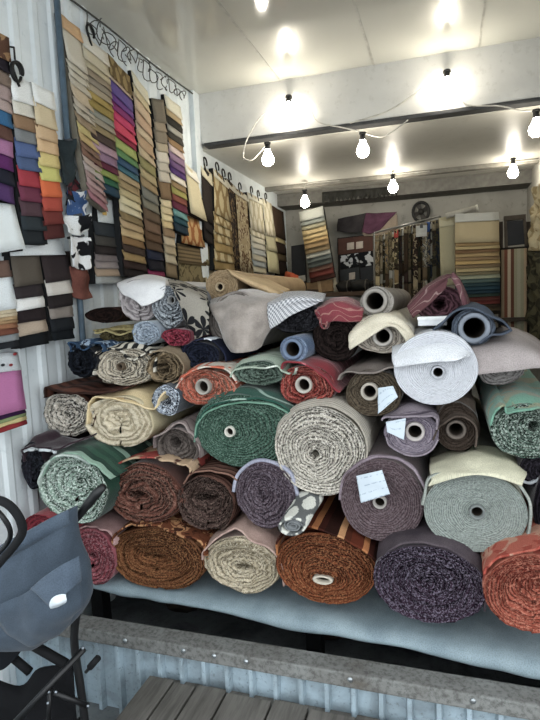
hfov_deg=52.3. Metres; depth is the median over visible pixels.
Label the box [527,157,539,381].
wall
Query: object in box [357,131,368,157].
light bulb
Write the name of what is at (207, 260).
hanger
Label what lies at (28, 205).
fabric samples
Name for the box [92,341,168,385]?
roll
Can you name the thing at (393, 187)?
light bulb
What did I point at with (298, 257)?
board
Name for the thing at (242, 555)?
roll
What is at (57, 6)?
trim
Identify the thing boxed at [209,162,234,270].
hanger
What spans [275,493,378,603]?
roll
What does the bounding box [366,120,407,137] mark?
cable
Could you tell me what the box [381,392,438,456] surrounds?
roll
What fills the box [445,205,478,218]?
tube
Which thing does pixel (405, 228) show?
sample
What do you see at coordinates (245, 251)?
hanger
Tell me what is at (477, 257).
sample
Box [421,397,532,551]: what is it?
roll
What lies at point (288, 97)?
bulb socket
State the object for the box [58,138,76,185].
scrap
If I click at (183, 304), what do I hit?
roll
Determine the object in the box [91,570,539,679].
tablecloth
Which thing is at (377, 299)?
roll
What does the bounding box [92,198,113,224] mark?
scrap
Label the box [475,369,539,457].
roll
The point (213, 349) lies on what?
roll
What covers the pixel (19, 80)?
wall hook
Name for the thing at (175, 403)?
roll
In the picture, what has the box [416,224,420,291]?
sample
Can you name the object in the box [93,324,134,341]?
roll
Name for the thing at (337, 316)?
roll
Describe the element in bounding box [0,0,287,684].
wall
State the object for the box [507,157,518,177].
light bulb
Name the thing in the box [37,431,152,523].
roll
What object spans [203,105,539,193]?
ceiling
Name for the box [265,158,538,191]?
trim
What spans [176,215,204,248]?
hanger
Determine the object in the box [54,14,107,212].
fabric samples
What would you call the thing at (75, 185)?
scrap
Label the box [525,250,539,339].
hanging cloth
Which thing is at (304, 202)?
light bulb
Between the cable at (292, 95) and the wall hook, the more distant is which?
the cable at (292, 95)
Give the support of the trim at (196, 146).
attached to the wall at (29, 25)
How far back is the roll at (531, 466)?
1.70 m
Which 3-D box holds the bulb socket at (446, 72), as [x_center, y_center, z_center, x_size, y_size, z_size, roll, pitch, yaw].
[1.033,-1.665,3.207,0.043,0.056,0.049,0,6,18]
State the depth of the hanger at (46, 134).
2.26 m
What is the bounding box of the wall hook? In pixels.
[9,46,22,82]
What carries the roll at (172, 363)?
on the roll at (175, 403)
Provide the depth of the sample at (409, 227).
4.68 m
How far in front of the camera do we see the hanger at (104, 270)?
2.64 m
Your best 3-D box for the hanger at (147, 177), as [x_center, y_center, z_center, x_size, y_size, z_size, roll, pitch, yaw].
[-0.686,-1.007,3.028,0.097,1.089,0.203,0,6,18]
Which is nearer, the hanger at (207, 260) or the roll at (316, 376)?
the roll at (316, 376)
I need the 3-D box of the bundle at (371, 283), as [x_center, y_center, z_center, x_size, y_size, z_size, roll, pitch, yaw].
[1.030,-0.720,5.247,0.201,0.120,0.260,1,7,30]
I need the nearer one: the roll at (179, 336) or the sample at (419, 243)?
the roll at (179, 336)
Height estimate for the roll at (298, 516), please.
0.099 m
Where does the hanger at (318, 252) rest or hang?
on the cardboard box at (323, 286)
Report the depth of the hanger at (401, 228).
4.72 m
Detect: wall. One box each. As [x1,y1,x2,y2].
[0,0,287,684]
[15,636,526,719]
[285,189,526,398]
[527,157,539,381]
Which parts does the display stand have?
post, post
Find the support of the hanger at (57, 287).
hanging from the wall at (29, 25)
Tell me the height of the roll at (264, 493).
0.255 m
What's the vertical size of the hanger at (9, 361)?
0.079 m
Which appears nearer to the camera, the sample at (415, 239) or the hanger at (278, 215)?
the sample at (415, 239)
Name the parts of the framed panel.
black panel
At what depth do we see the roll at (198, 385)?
2.06 m
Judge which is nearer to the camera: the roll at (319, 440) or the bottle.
the roll at (319, 440)
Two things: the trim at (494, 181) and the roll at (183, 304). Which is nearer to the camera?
the roll at (183, 304)
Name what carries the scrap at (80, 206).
hanging from the wall at (29, 25)
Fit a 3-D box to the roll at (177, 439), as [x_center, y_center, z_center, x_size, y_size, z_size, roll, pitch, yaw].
[-0.147,0.239,2.717,0.207,0.178,1.385,0,6,18]
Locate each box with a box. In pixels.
[306,279,333,292]
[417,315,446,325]
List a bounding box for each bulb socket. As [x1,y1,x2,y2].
[264,142,270,149]
[285,94,291,101]
[359,131,365,139]
[443,68,450,76]
[532,108,539,117]
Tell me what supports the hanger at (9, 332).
hanging from the wall at (29, 25)
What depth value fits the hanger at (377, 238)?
4.72 m
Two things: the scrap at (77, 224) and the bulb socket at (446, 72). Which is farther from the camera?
the bulb socket at (446, 72)
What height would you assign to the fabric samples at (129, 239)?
1.106 m
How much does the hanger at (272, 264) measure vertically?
0.733 m
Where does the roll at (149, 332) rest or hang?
on the roll at (124, 364)
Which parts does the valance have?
rod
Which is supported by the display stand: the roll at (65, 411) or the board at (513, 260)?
the board at (513, 260)
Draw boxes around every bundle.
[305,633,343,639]
[336,280,351,291]
[351,279,369,291]
[369,280,373,287]
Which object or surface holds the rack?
on the floor
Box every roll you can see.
[21,429,96,488]
[26,496,83,531]
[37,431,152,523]
[43,375,151,435]
[67,337,133,377]
[80,508,131,584]
[85,307,132,322]
[85,380,203,446]
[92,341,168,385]
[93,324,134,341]
[111,511,218,589]
[113,445,212,522]
[117,274,205,320]
[132,320,183,344]
[146,345,200,382]
[152,279,211,338]
[152,382,194,415]
[153,410,207,465]
[161,327,210,345]
[175,345,279,404]
[177,457,241,529]
[180,335,282,367]
[194,381,295,466]
[201,511,285,593]
[206,269,305,298]
[209,289,311,352]
[230,347,298,384]
[232,458,301,528]
[267,291,360,332]
[275,385,385,495]
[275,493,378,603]
[278,490,323,535]
[280,330,316,360]
[280,349,370,403]
[313,297,363,361]
[337,351,405,415]
[338,418,429,540]
[348,307,419,352]
[360,286,410,315]
[373,512,486,622]
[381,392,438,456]
[392,320,477,404]
[407,272,472,319]
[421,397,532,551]
[432,389,479,450]
[433,302,512,344]
[470,327,539,384]
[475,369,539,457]
[480,489,539,633]
[515,439,539,486]
[522,476,539,524]
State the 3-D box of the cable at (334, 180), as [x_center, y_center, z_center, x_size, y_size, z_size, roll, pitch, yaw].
[0.463,-1.580,4.981,0.324,0.080,0.089,-2,6,-1]
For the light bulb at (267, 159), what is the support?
hanging from the cable at (264, 146)
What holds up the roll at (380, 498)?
on the roll at (420, 574)
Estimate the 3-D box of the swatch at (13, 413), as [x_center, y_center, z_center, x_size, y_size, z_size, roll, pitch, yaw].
[-0.995,0.145,2.045,0.100,0.220,0.236,0,6,18]
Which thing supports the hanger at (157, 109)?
hanging from the wall at (29, 25)
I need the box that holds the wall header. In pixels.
[199,37,539,147]
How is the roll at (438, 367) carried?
on the roll at (409, 430)
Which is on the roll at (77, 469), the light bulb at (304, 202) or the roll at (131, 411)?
the roll at (131, 411)
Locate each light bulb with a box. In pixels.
[262,142,273,165]
[282,94,293,118]
[300,189,309,207]
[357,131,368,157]
[388,174,397,192]
[440,68,453,95]
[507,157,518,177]
[528,108,539,136]
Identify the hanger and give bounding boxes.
[0,33,14,204]
[0,203,25,252]
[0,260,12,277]
[0,277,18,349]
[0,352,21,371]
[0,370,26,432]
[2,238,65,256]
[4,255,48,348]
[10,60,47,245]
[29,82,64,239]
[39,251,74,340]
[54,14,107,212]
[80,23,119,199]
[88,221,123,283]
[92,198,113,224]
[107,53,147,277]
[127,70,164,276]
[149,98,177,278]
[161,94,188,235]
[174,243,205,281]
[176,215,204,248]
[184,163,206,221]
[201,157,213,245]
[205,246,213,280]
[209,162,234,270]
[224,172,239,270]
[235,182,253,272]
[243,186,266,273]
[260,193,279,273]
[272,206,286,275]
[299,206,335,282]
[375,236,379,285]
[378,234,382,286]
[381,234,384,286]
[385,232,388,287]
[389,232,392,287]
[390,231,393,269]
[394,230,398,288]
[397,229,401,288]
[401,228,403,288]
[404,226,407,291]
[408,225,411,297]
[411,224,413,298]
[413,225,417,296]
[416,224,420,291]
[420,223,422,288]
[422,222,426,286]
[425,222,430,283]
[428,221,431,280]
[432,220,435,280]
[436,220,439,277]
[439,217,454,285]
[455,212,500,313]
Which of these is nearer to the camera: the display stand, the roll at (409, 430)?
the roll at (409, 430)
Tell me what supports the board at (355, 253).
attached to the wall at (507, 202)
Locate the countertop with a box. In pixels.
[325,291,364,296]
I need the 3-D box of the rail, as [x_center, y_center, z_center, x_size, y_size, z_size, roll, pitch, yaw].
[0.107,0.991,1.785,2.340,0.050,0.085,0,6,18]
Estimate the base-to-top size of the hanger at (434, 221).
0.704 m
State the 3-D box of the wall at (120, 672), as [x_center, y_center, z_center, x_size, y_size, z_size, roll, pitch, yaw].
[0.368,1.136,1.714,2.879,0.285,0.054,0,6,18]
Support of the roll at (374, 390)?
on the roll at (409, 430)
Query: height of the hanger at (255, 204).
0.736 m
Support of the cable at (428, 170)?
hanging from the ceiling at (503, 135)
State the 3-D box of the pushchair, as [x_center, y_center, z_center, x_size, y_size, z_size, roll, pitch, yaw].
[-0.720,0.825,1.356,0.586,1.068,0.650,0,6,18]
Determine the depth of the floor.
2.40 m
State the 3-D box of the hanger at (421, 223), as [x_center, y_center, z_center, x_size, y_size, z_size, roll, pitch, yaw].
[1.296,-0.859,4.692,0.031,0.600,0.039,0,6,18]
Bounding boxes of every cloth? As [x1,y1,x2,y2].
[284,271,298,277]
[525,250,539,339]
[527,184,539,250]
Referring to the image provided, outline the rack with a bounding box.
[373,215,440,285]
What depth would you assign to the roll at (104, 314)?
2.37 m
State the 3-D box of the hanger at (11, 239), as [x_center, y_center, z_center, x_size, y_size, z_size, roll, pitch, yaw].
[-0.995,-0.484,2.030,0.074,0.197,0.160,0,6,18]
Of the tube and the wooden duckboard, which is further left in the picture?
the wooden duckboard
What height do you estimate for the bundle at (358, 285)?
0.120 m
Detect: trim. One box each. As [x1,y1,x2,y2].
[53,0,85,340]
[188,90,208,278]
[204,97,539,148]
[215,0,485,80]
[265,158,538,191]
[277,168,531,210]
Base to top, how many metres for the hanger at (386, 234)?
0.596 m
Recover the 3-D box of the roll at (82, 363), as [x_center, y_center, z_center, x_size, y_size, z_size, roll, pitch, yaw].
[-0.539,-0.083,2.848,0.190,0.158,1.381,0,6,18]
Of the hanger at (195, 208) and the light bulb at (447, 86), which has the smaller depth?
the light bulb at (447, 86)
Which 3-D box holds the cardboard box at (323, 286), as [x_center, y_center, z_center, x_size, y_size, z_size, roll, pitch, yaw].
[0.504,-0.716,5.364,0.260,0.132,0.203,0,6,18]
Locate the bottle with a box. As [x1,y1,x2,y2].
[331,277,338,291]
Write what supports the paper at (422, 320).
on the roll at (438, 367)
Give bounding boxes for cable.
[242,95,360,159]
[242,146,264,160]
[304,180,338,188]
[350,71,531,123]
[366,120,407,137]
[392,170,429,173]
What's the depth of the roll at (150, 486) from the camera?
2.10 m
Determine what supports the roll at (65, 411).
on the roll at (77, 469)
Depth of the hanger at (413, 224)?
4.70 m
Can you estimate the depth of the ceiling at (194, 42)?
2.91 m
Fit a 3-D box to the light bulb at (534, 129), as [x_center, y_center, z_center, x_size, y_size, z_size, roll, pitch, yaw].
[1.496,-1.330,3.091,0.080,0.150,0.079,0,6,18]
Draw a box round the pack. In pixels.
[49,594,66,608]
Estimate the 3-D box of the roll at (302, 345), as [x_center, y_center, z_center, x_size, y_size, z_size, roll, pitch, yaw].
[0.234,-0.095,2.400,0.101,0.092,1.016,0,6,18]
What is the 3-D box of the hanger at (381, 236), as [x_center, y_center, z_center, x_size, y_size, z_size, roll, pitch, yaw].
[0.962,-0.812,4.768,0.040,0.539,0.039,0,6,18]
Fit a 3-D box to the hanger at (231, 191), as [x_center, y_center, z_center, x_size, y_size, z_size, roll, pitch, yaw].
[-0.295,-1.061,4.300,0.064,0.782,0.184,0,6,18]
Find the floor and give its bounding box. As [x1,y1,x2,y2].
[76,595,539,719]
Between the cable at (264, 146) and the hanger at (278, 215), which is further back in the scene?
the hanger at (278, 215)
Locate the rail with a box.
[59,614,539,719]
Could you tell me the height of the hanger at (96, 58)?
0.793 m
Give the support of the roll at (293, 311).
on the roll at (302, 345)
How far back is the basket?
1.56 m
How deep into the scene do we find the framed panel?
4.23 m
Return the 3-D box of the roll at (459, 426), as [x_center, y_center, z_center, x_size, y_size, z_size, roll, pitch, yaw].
[0.806,0.135,2.417,0.152,0.181,1.389,0,6,18]
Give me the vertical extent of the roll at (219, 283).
0.168 m
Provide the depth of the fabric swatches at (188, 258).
3.57 m
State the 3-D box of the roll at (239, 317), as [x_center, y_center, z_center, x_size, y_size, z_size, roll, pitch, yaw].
[0.046,-0.228,2.761,0.416,0.257,1.477,0,6,18]
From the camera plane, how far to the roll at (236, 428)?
2.00 m
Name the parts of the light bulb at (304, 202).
glass bulb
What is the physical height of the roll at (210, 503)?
0.233 m
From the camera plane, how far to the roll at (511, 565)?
1.60 m
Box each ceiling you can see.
[74,0,539,93]
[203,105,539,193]
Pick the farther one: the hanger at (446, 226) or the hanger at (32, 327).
the hanger at (446, 226)
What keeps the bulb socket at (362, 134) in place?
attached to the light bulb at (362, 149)
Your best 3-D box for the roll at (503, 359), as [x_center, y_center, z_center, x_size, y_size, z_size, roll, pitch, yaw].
[0.984,-0.077,2.365,0.291,0.175,1.450,0,6,18]
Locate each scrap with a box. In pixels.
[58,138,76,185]
[63,213,91,235]
[65,169,82,205]
[66,189,88,215]
[67,234,92,269]
[69,266,92,299]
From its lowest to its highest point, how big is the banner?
0.233 m
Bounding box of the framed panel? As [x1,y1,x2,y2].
[504,214,527,247]
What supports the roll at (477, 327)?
on the roll at (503, 359)
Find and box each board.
[291,244,306,281]
[337,235,377,281]
[500,246,526,331]
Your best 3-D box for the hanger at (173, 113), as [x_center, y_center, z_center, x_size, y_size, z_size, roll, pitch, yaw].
[-0.581,-1.182,3.377,0.086,0.819,0.257,0,6,18]
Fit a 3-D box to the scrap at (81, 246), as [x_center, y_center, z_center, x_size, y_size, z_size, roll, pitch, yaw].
[-0.863,-0.478,2.440,0.087,0.155,0.167,0,6,18]
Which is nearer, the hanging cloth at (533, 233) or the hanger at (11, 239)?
the hanger at (11, 239)
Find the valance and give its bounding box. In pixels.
[322,187,396,203]
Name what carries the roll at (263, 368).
on the roll at (236, 428)
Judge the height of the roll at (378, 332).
0.142 m
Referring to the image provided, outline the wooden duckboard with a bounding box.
[116,676,378,719]
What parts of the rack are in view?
post, rail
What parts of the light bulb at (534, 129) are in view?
glass bulb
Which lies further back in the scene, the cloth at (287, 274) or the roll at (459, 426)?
the cloth at (287, 274)
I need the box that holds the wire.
[70,0,192,99]
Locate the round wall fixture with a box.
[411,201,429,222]
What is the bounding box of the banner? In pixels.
[337,212,397,235]
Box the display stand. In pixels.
[455,221,530,332]
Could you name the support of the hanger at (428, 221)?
hanging from the rack
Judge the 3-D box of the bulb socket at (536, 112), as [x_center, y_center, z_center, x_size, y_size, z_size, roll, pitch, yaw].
[1.494,-1.381,3.085,0.043,0.048,0.044,0,6,18]
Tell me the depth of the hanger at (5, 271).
2.08 m
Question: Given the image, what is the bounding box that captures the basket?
[0,665,76,719]
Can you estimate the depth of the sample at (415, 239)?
4.63 m
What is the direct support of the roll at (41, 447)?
on the roll at (77, 469)
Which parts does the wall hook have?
stem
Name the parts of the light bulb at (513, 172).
glass bulb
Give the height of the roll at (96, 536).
0.256 m
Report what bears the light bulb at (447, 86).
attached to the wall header
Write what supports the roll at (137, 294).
on the roll at (119, 333)
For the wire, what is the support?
attached to the wall at (29, 25)
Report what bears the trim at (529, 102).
attached to the wall header
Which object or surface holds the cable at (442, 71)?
attached to the wall header
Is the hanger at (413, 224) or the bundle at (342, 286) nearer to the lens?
the hanger at (413, 224)
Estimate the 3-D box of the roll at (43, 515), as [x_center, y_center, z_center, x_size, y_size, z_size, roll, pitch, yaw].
[-0.667,0.590,2.745,0.191,0.152,1.368,0,6,18]
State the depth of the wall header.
3.36 m
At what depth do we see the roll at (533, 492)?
1.69 m
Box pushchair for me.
[0,483,106,719]
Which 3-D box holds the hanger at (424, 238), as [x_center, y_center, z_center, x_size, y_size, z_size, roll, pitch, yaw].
[1.302,-0.841,4.618,0.039,0.611,0.039,0,6,18]
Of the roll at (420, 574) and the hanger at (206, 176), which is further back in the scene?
the hanger at (206, 176)
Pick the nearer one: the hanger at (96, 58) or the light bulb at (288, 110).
the hanger at (96, 58)
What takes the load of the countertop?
on the floor
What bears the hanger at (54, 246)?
hanging from the wall at (29, 25)
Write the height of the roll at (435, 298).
0.177 m
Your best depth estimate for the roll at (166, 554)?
2.11 m
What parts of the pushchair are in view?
foam handle, frame leg, push arm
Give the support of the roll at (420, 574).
on the tablecloth
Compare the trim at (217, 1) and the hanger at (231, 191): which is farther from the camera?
the hanger at (231, 191)
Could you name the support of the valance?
hanging from the ceiling at (503, 135)

